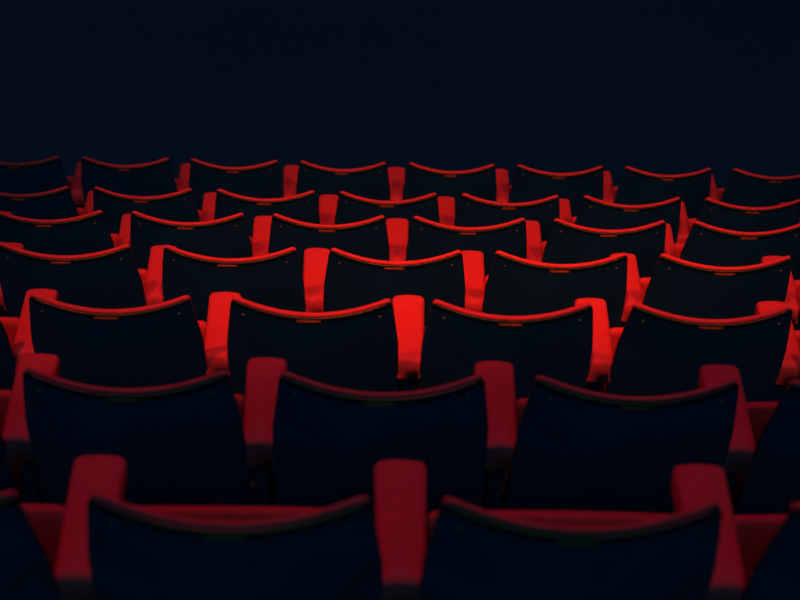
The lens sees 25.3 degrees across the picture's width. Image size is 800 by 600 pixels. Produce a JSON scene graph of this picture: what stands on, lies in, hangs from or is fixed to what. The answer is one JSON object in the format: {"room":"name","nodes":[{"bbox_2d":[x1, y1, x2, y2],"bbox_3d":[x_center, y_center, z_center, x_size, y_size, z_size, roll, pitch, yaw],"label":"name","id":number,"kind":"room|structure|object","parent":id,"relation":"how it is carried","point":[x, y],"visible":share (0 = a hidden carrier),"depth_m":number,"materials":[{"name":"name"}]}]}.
{"room":"auditorium","nodes":[
{"label":"auditorium","id":0,"kind":"room"},
{"bbox_2d":[249,467,506,489],"bbox_3d":[-0.112,0.861,5.559,14.000,0.620,0.908,1,36,-1],"label":"floor","id":1,"kind":"structure","parent":0,"point":[252,469],"depth_m":5.46,"materials":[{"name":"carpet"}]},
{"bbox_2d":[0,317,19,390],"bbox_3d":[-1.336,0.235,5.079,0.558,0.899,0.465,1,36,-1],"label":"seat","id":2,"kind":"object","parent":1,"relation":"on","point":[8,325],"visible":0.27,"depth_m":4.94,"materials":[{"name":"red fabric"}]},
{"bbox_2d":[0,317,19,348],"bbox_3d":[-1.305,0.172,5.226,0.432,0.361,0.105,1,36,-1],"label":"seat cushion","id":3,"kind":"object","parent":2,"relation":"on","point":[10,324],"depth_m":5.10,"materials":[{"name":"red fabric"}]},
{"bbox_2d":[12,289,207,387],"bbox_3d":[-0.807,0.244,5.088,0.558,0.899,0.465,1,36,-1],"label":"seat","id":4,"kind":"object","parent":1,"relation":"on","point":[160,344],"visible":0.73,"depth_m":4.79,"materials":[{"name":"red fabric"}]},
{"bbox_2d":[198,320,206,345],"bbox_3d":[-0.775,0.181,5.235,0.432,0.361,0.105,1,36,-1],"label":"seat cushion","id":5,"kind":"object","parent":4,"relation":"on","point":[202,324],"depth_m":5.11,"materials":[{"name":"red fabric"}]},
{"bbox_2d":[205,292,397,397],"bbox_3d":[-0.277,0.253,5.097,0.558,0.899,0.465,1,36,-1],"label":"seat","id":6,"kind":"object","parent":1,"relation":"on","point":[356,349],"visible":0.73,"depth_m":4.80,"materials":[{"name":"red fabric"}]},
{"bbox_2d":[392,295,592,401],"bbox_3d":[0.253,0.262,5.107,0.558,0.899,0.465,1,36,-1],"label":"seat","id":7,"kind":"object","parent":1,"relation":"on","point":[558,345],"visible":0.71,"depth_m":4.81,"materials":[{"name":"red fabric"}]},
{"bbox_2d":[574,298,792,402],"bbox_3d":[0.783,0.271,5.116,0.558,0.899,0.465,1,36,-1],"label":"seat","id":8,"kind":"object","parent":1,"relation":"on","point":[656,352],"visible":0.64,"depth_m":4.82,"materials":[{"name":"red fabric"}]},
{"bbox_2d":[600,327,623,393],"bbox_3d":[0.814,0.208,5.263,0.432,0.361,0.105,1,36,-1],"label":"seat cushion","id":9,"kind":"object","parent":8,"relation":"on","point":[615,332],"depth_m":5.14,"materials":[{"name":"red fabric"}]},
{"bbox_2d":[755,301,799,401],"bbox_3d":[1.313,0.280,5.126,0.558,0.899,0.465,1,36,-1],"label":"seat","id":10,"kind":"object","parent":1,"relation":"on","point":[790,369],"visible":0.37,"depth_m":5.01,"materials":[{"name":"red fabric"}]},
{"bbox_2d":[786,330,799,388],"bbox_3d":[1.344,0.217,5.273,0.432,0.361,0.105,1,36,-1],"label":"seat cushion","id":11,"kind":"object","parent":10,"relation":"on","point":[797,332],"depth_m":5.14,"materials":[{"name":"red fabric"}]},
{"bbox_2d":[0,0,799,188],"bbox_3d":[-0.444,-10.202,35.123,90.000,0.300,81.000,1,36,-1],"label":"wall","id":12,"kind":"structure","parent":0,"point":[663,87],"depth_m":24.87,"materials":[{"name":"paint"}]},
{"bbox_2d":[398,379,417,391],"bbox_3d":[-0.127,0.700,6.560,14.000,0.620,0.908,1,36,-1],"label":"floor","id":13,"kind":"structure","parent":0,"point":[415,381],"depth_m":6.57,"materials":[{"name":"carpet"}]},
{"bbox_2d":[0,242,146,317],"bbox_3d":[-1.117,0.078,6.084,0.558,0.899,0.465,1,36,-1],"label":"seat","id":14,"kind":"object","parent":13,"relation":"on","point":[112,278],"visible":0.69,"depth_m":5.75,"materials":[{"name":"black plastic"}]},
{"bbox_2d":[138,269,146,289],"bbox_3d":[-1.085,0.015,6.231,0.432,0.361,0.105,1,36,-1],"label":"seat cushion","id":15,"kind":"object","parent":14,"relation":"on","point":[143,272],"depth_m":6.10,"materials":[{"name":"red fabric"}]},
{"bbox_2d":[144,245,305,322],"bbox_3d":[-0.587,0.087,6.093,0.558,0.899,0.465,1,36,-1],"label":"seat","id":16,"kind":"object","parent":13,"relation":"on","point":[273,280],"visible":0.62,"depth_m":5.76,"materials":[{"name":"black plastic"}]},
{"bbox_2d":[303,248,465,332],"bbox_3d":[-0.057,0.096,6.102,0.558,0.899,0.465,1,36,-1],"label":"seat","id":17,"kind":"object","parent":13,"relation":"on","point":[334,279],"visible":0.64,"depth_m":5.78,"materials":[{"name":"red fabric"}]},
{"bbox_2d":[461,250,627,328],"bbox_3d":[0.473,0.105,6.112,0.558,0.899,0.465,1,36,-1],"label":"seat","id":18,"kind":"object","parent":13,"relation":"on","point":[514,285],"visible":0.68,"depth_m":5.79,"materials":[{"name":"black plastic"}]},
{"bbox_2d":[610,253,791,326],"bbox_3d":[1.003,0.114,6.121,0.558,0.899,0.465,1,36,-1],"label":"seat","id":19,"kind":"object","parent":13,"relation":"on","point":[676,286],"visible":0.54,"depth_m":5.79,"materials":[{"name":"black plastic"}]},
{"bbox_2d":[640,277,650,299],"bbox_3d":[1.034,0.051,6.268,0.432,0.361,0.105,1,36,-1],"label":"seat cushion","id":20,"kind":"object","parent":19,"relation":"on","point":[644,281],"depth_m":6.14,"materials":[{"name":"red fabric"}]},
{"bbox_2d":[761,256,799,330],"bbox_3d":[1.533,0.122,6.131,0.558,0.899,0.465,1,36,-1],"label":"seat","id":21,"kind":"object","parent":13,"relation":"on","point":[792,299],"visible":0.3,"depth_m":6.00,"materials":[{"name":"red fabric"}]},
{"bbox_2d":[793,280,799,326],"bbox_3d":[1.564,0.060,6.278,0.432,0.361,0.105,1,36,-1],"label":"seat cushion","id":22,"kind":"object","parent":21,"relation":"on","point":[797,282],"depth_m":6.14,"materials":[{"name":"red fabric"}]},
{"bbox_3d":[-0.097,1.016,4.554,14.000,0.620,0.908,1,36,-1],"label":"floor","id":23,"kind":"structure","parent":0,"visible":0},
{"bbox_2d":[0,390,24,503],"bbox_3d":[-1.141,0.393,4.077,0.558,0.899,0.465,1,36,-1],"label":"seat","id":24,"kind":"object","parent":23,"relation":"on","point":[10,473],"visible":0.27,"depth_m":4.09,"materials":[{"name":"red fabric"}]},
{"bbox_2d":[2,353,255,506],"bbox_3d":[-0.611,0.402,4.086,0.558,0.899,0.465,1,36,-1],"label":"seat","id":25,"kind":"object","parent":23,"relation":"on","point":[183,443],"visible":0.8,"depth_m":3.83,"materials":[{"name":"red fabric"}]},
{"bbox_2d":[235,394,249,477],"bbox_3d":[-0.580,0.339,4.233,0.432,0.361,0.105,1,36,-1],"label":"seat cushion","id":26,"kind":"object","parent":25,"relation":"on","point":[240,400],"depth_m":4.11,"materials":[{"name":"red fabric"}]},
{"bbox_2d":[243,357,488,536],"bbox_3d":[-0.081,0.411,4.095,0.558,0.899,0.465,1,36,-1],"label":"seat","id":27,"kind":"object","parent":23,"relation":"on","point":[309,443],"visible":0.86,"depth_m":3.84,"materials":[{"name":"red fabric"}]},
{"bbox_2d":[474,361,738,514],"bbox_3d":[0.449,0.420,4.105,0.558,0.899,0.465,1,36,-1],"label":"seat","id":28,"kind":"object","parent":23,"relation":"on","point":[561,447],"visible":0.76,"depth_m":3.85,"materials":[{"name":"red fabric"}]},
{"bbox_2d":[505,398,527,491],"bbox_3d":[0.480,0.357,4.252,0.432,0.361,0.105,1,36,-1],"label":"seat cushion","id":29,"kind":"object","parent":28,"relation":"on","point":[521,403],"depth_m":4.13,"materials":[{"name":"red fabric"}]},
{"bbox_2d":[698,365,799,515],"bbox_3d":[0.979,0.429,4.114,0.558,0.899,0.465,1,36,-1],"label":"seat","id":30,"kind":"object","parent":23,"relation":"on","point":[761,469],"visible":0.62,"depth_m":3.97,"materials":[{"name":"red fabric"}]},
{"bbox_2d":[731,402,778,502],"bbox_3d":[1.010,0.366,4.261,0.432,0.361,0.105,1,36,-1],"label":"seat cushion","id":31,"kind":"object","parent":30,"relation":"on","point":[760,413],"depth_m":4.14,"materials":[{"name":"red fabric"}]},
{"bbox_3d":[-0.142,0.546,7.565,14.000,0.620,0.907,1,36,-1],"label":"floor","id":32,"kind":"structure","parent":0,"visible":0},
{"bbox_2d":[0,210,118,254],"bbox_3d":[-1.372,-0.081,7.085,0.558,0.899,0.465,1,36,-1],"label":"seat","id":33,"kind":"object","parent":32,"relation":"on","point":[88,233],"visible":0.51,"depth_m":6.72,"materials":[{"name":"red fabric"}]},
{"bbox_2d":[110,233,118,247],"bbox_3d":[-1.341,-0.143,7.232,0.432,0.361,0.105,1,36,-1],"label":"seat cushion","id":34,"kind":"object","parent":33,"relation":"on","point":[114,236],"depth_m":7.11,"materials":[{"name":"red fabric"}]},
{"bbox_2d":[117,211,252,269],"bbox_3d":[-0.842,-0.072,7.094,0.558,0.899,0.465,1,36,-1],"label":"seat","id":35,"kind":"object","parent":32,"relation":"on","point":[227,237],"visible":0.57,"depth_m":6.74,"materials":[{"name":"red fabric"}]},
{"bbox_2d":[252,213,389,273],"bbox_3d":[-0.312,-0.063,7.103,0.558,0.899,0.465,1,36,-1],"label":"seat","id":36,"kind":"object","parent":32,"relation":"on","point":[368,238],"visible":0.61,"depth_m":6.75,"materials":[{"name":"black plastic"}]},
{"bbox_2d":[386,216,526,276],"bbox_3d":[0.217,-0.054,7.113,0.558,0.899,0.465,1,36,-1],"label":"seat","id":37,"kind":"object","parent":32,"relation":"on","point":[427,238],"visible":0.41,"depth_m":6.76,"materials":[{"name":"black plastic"}]},
{"bbox_2d":[525,218,665,278],"bbox_3d":[0.747,-0.045,7.122,0.558,0.899,0.465,1,36,-1],"label":"seat","id":38,"kind":"object","parent":32,"relation":"on","point":[566,243],"visible":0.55,"depth_m":6.78,"materials":[{"name":"black plastic"}]},
{"bbox_2d":[542,241,546,255],"bbox_3d":[0.779,-0.107,7.269,0.432,0.361,0.105,1,36,-1],"label":"seat cushion","id":39,"kind":"object","parent":38,"relation":"on","point":[544,242],"depth_m":7.14,"materials":[{"name":"red fabric"}]},
{"bbox_2d":[650,221,799,279],"bbox_3d":[1.277,-0.036,7.132,0.558,0.899,0.465,1,36,-1],"label":"seat","id":40,"kind":"object","parent":32,"relation":"on","point":[705,244],"visible":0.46,"depth_m":6.78,"materials":[{"name":"black plastic"}]},
{"bbox_2d":[674,243,684,257],"bbox_3d":[1.308,-0.099,7.279,0.432,0.361,0.105,1,36,-1],"label":"seat cushion","id":41,"kind":"object","parent":40,"relation":"on","point":[678,246],"depth_m":7.15,"materials":[{"name":"red fabric"}]},
{"bbox_3d":[-0.157,0.396,8.574,14.000,0.620,0.908,1,36,-1],"label":"floor","id":42,"kind":"structure","parent":0,"visible":0},
{"bbox_2d":[0,186,83,219],"bbox_3d":[-1.685,-0.236,8.088,0.558,0.899,0.465,1,36,-1],"label":"seat","id":43,"kind":"object","parent":42,"relation":"on","point":[58,203],"visible":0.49,"depth_m":7.71,"materials":[{"name":"red fabric"}]},
{"bbox_2d":[76,207,83,215],"bbox_3d":[-1.654,-0.299,8.235,0.432,0.361,0.105,1,36,-1],"label":"seat cushion","id":44,"kind":"object","parent":43,"relation":"on","point":[80,210],"depth_m":8.11,"materials":[{"name":"red fabric"}]},
{"bbox_2d":[83,186,201,234],"bbox_3d":[-1.155,-0.227,8.098,0.558,0.899,0.465,1,36,-1],"label":"seat","id":45,"kind":"object","parent":42,"relation":"on","point":[180,206],"visible":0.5,"depth_m":7.73,"materials":[{"name":"red fabric"}]},
{"bbox_2d":[201,189,319,238],"bbox_3d":[-0.625,-0.218,8.107,0.558,0.899,0.465,1,36,-1],"label":"seat","id":46,"kind":"object","parent":42,"relation":"on","point":[303,207],"visible":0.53,"depth_m":7.73,"materials":[{"name":"red fabric"}]},
{"bbox_2d":[319,191,439,237],"bbox_3d":[-0.095,-0.209,8.116,0.558,0.899,0.465,1,36,-1],"label":"seat","id":47,"kind":"object","parent":42,"relation":"on","point":[345,208],"visible":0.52,"depth_m":7.75,"materials":[{"name":"red fabric"}]},
{"bbox_2d":[438,193,559,242],"bbox_3d":[0.434,-0.200,8.125,0.558,0.899,0.465,1,36,-1],"label":"seat","id":48,"kind":"object","parent":42,"relation":"on","point":[472,211],"visible":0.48,"depth_m":7.76,"materials":[{"name":"red fabric"}]},
{"bbox_2d":[559,195,680,243],"bbox_3d":[0.964,-0.191,8.135,0.558,0.899,0.465,1,36,-1],"label":"seat","id":49,"kind":"object","parent":42,"relation":"on","point":[595,213],"visible":0.38,"depth_m":7.77,"materials":[{"name":"red fabric"}]},
{"bbox_2d":[676,197,799,242],"bbox_3d":[1.494,-0.182,8.145,0.558,0.899,0.465,1,36,-1],"label":"seat","id":50,"kind":"object","parent":42,"relation":"on","point":[713,212],"visible":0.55,"depth_m":7.78,"materials":[{"name":"red fabric"}]},
{"bbox_2d":[688,218,696,229],"bbox_3d":[1.525,-0.245,8.291,0.432,0.361,0.105,1,36,-1],"label":"seat cushion","id":51,"kind":"object","parent":50,"relation":"on","point":[691,220],"depth_m":8.16,"materials":[{"name":"red fabric"}]},
{"bbox_2d":[779,202,799,279],"bbox_3d":[2.024,-0.174,8.154,0.558,0.899,0.465,1,36,-1],"label":"seat","id":52,"kind":"object","parent":42,"relation":"on","point":[797,277],"visible":0.06,"depth_m":8.17,"materials":[{"name":"red fabric"}]},
{"bbox_3d":[-0.082,1.160,3.541,14.000,0.620,0.907,1,36,-1],"label":"floor","id":53,"kind":"structure","parent":0,"visible":0},
{"bbox_2d":[0,490,64,599],"bbox_3d":[-0.830,0.542,3.069,0.558,0.899,0.465,1,36,-1],"label":"seat","id":54,"kind":"object","parent":53,"relation":"on","point":[30,534],"visible":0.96,"depth_m":2.82,"materials":[{"name":"red fabric"}]},
{"bbox_2d":[21,504,64,572],"bbox_3d":[-0.799,0.479,3.216,0.432,0.361,0.105,1,36,-1],"label":"seat cushion","id":55,"kind":"object","parent":54,"relation":"on","point":[46,520],"depth_m":3.10,"materials":[{"name":"red fabric"}]},
{"bbox_2d":[54,455,382,599],"bbox_3d":[-0.300,0.551,3.078,0.558,0.899,0.465,1,36,-1],"label":"seat","id":56,"kind":"object","parent":53,"relation":"on","point":[110,548],"visible":0.99,"depth_m":2.76,"materials":[{"name":"red fabric"}]},
{"bbox_2d":[137,506,322,520],"bbox_3d":[-0.269,0.488,3.225,0.432,0.361,0.105,1,36,-1],"label":"seat cushion","id":57,"kind":"object","parent":56,"relation":"on","point":[211,513],"depth_m":3.09,"materials":[{"name":"red fabric"}]},
{"bbox_2d":[374,459,721,599],"bbox_3d":[0.230,0.560,3.088,0.558,0.899,0.465,1,36,-1],"label":"seat","id":58,"kind":"object","parent":53,"relation":"on","point":[468,552],"visible":0.96,"depth_m":2.77,"materials":[{"name":"red fabric"}]},
{"bbox_2d":[426,510,668,548],"bbox_3d":[0.261,0.497,3.235,0.432,0.361,0.105,1,36,-1],"label":"seat cushion","id":59,"kind":"object","parent":58,"relation":"on","point":[562,518],"depth_m":3.10,"materials":[{"name":"red fabric"}]},
{"bbox_2d":[671,464,799,599],"bbox_3d":[0.759,0.569,3.097,0.558,0.899,0.465,1,36,-1],"label":"seat","id":60,"kind":"object","parent":53,"relation":"on","point":[758,556],"visible":0.74,"depth_m":2.97,"materials":[{"name":"red fabric"}]},
{"bbox_2d":[734,515,786,585],"bbox_3d":[0.791,0.506,3.244,0.432,0.361,0.105,1,36,-1],"label":"seat cushion","id":61,"kind":"object","parent":60,"relation":"on","point":[755,533],"depth_m":3.12,"materials":[{"name":"red fabric"}]},
{"bbox_3d":[-0.171,0.156,9.592,14.000,0.620,1.027,1,36,-1],"label":"floor","id":62,"kind":"structure","parent":0,"visible":0},
{"bbox_2d":[0,156,77,206],"bbox_3d":[-1.911,-0.445,9.054,0.558,0.899,0.465,1,36,-1],"label":"seat","id":63,"kind":"object","parent":62,"relation":"on","point":[48,174],"visible":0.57,"depth_m":8.71,"materials":[{"name":"red fabric"}]},
{"bbox_2d":[67,176,77,206],"bbox_3d":[-1.879,-0.507,9.201,0.432,0.361,0.105,1,36,-1],"label":"seat cushion","id":64,"kind":"object","parent":63,"relation":"on","point":[70,179],"depth_m":9.08,"materials":[{"name":"red fabric"}]},
{"bbox_2d":[71,156,177,208],"bbox_3d":[-1.381,-0.435,9.063,0.558,0.899,0.465,1,36,-1],"label":"seat","id":65,"kind":"object","parent":62,"relation":"on","point":[156,178],"visible":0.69,"depth_m":8.72,"materials":[{"name":"red fabric"}]},
{"bbox_2d":[177,158,283,210],"bbox_3d":[-0.851,-0.426,9.072,0.558,0.899,0.465,1,36,-1],"label":"seat","id":66,"kind":"object","parent":62,"relation":"on","point":[264,181],"visible":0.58,"depth_m":8.73,"materials":[{"name":"red fabric"}]},
{"bbox_2d":[283,160,389,211],"bbox_3d":[-0.321,-0.417,9.082,0.558,0.899,0.465,1,36,-1],"label":"seat","id":67,"kind":"object","parent":62,"relation":"on","point":[370,182],"visible":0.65,"depth_m":8.74,"materials":[{"name":"red fabric"}]},
{"bbox_2d":[388,162,496,215],"bbox_3d":[0.209,-0.408,9.091,0.558,0.899,0.465,1,36,-1],"label":"seat","id":68,"kind":"object","parent":62,"relation":"on","point":[419,181],"visible":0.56,"depth_m":8.75,"materials":[{"name":"red fabric"}]},
{"bbox_2d":[496,164,603,217],"bbox_3d":[0.739,-0.399,9.100,0.558,0.899,0.465,1,36,-1],"label":"seat","id":69,"kind":"object","parent":62,"relation":"on","point":[528,184],"visible":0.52,"depth_m":8.76,"materials":[{"name":"red fabric"}]},
{"bbox_2d":[602,166,711,218],"bbox_3d":[1.268,-0.391,9.110,0.558,0.899,0.465,1,36,-1],"label":"seat","id":70,"kind":"object","parent":62,"relation":"on","point":[636,187],"visible":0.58,"depth_m":8.77,"materials":[{"name":"red fabric"}]},
{"bbox_2d":[613,186,617,198],"bbox_3d":[1.300,-0.453,9.257,0.432,0.361,0.105,1,36,-1],"label":"seat cushion","id":71,"kind":"object","parent":70,"relation":"on","point":[614,188],"depth_m":9.12,"materials":[{"name":"red fabric"}]},
{"bbox_2d":[709,168,799,206],"bbox_3d":[1.798,-0.382,9.120,0.558,0.899,0.465,1,36,-1],"label":"seat","id":72,"kind":"object","parent":62,"relation":"on","point":[743,188],"visible":0.38,"depth_m":8.77,"materials":[{"name":"red fabric"}]},
{"bbox_2d":[717,188,724,200],"bbox_3d":[1.830,-0.444,9.267,0.432,0.361,0.105,1,36,-1],"label":"seat cushion","id":73,"kind":"object","parent":72,"relation":"on","point":[720,191],"depth_m":9.14,"materials":[{"name":"red fabric"}]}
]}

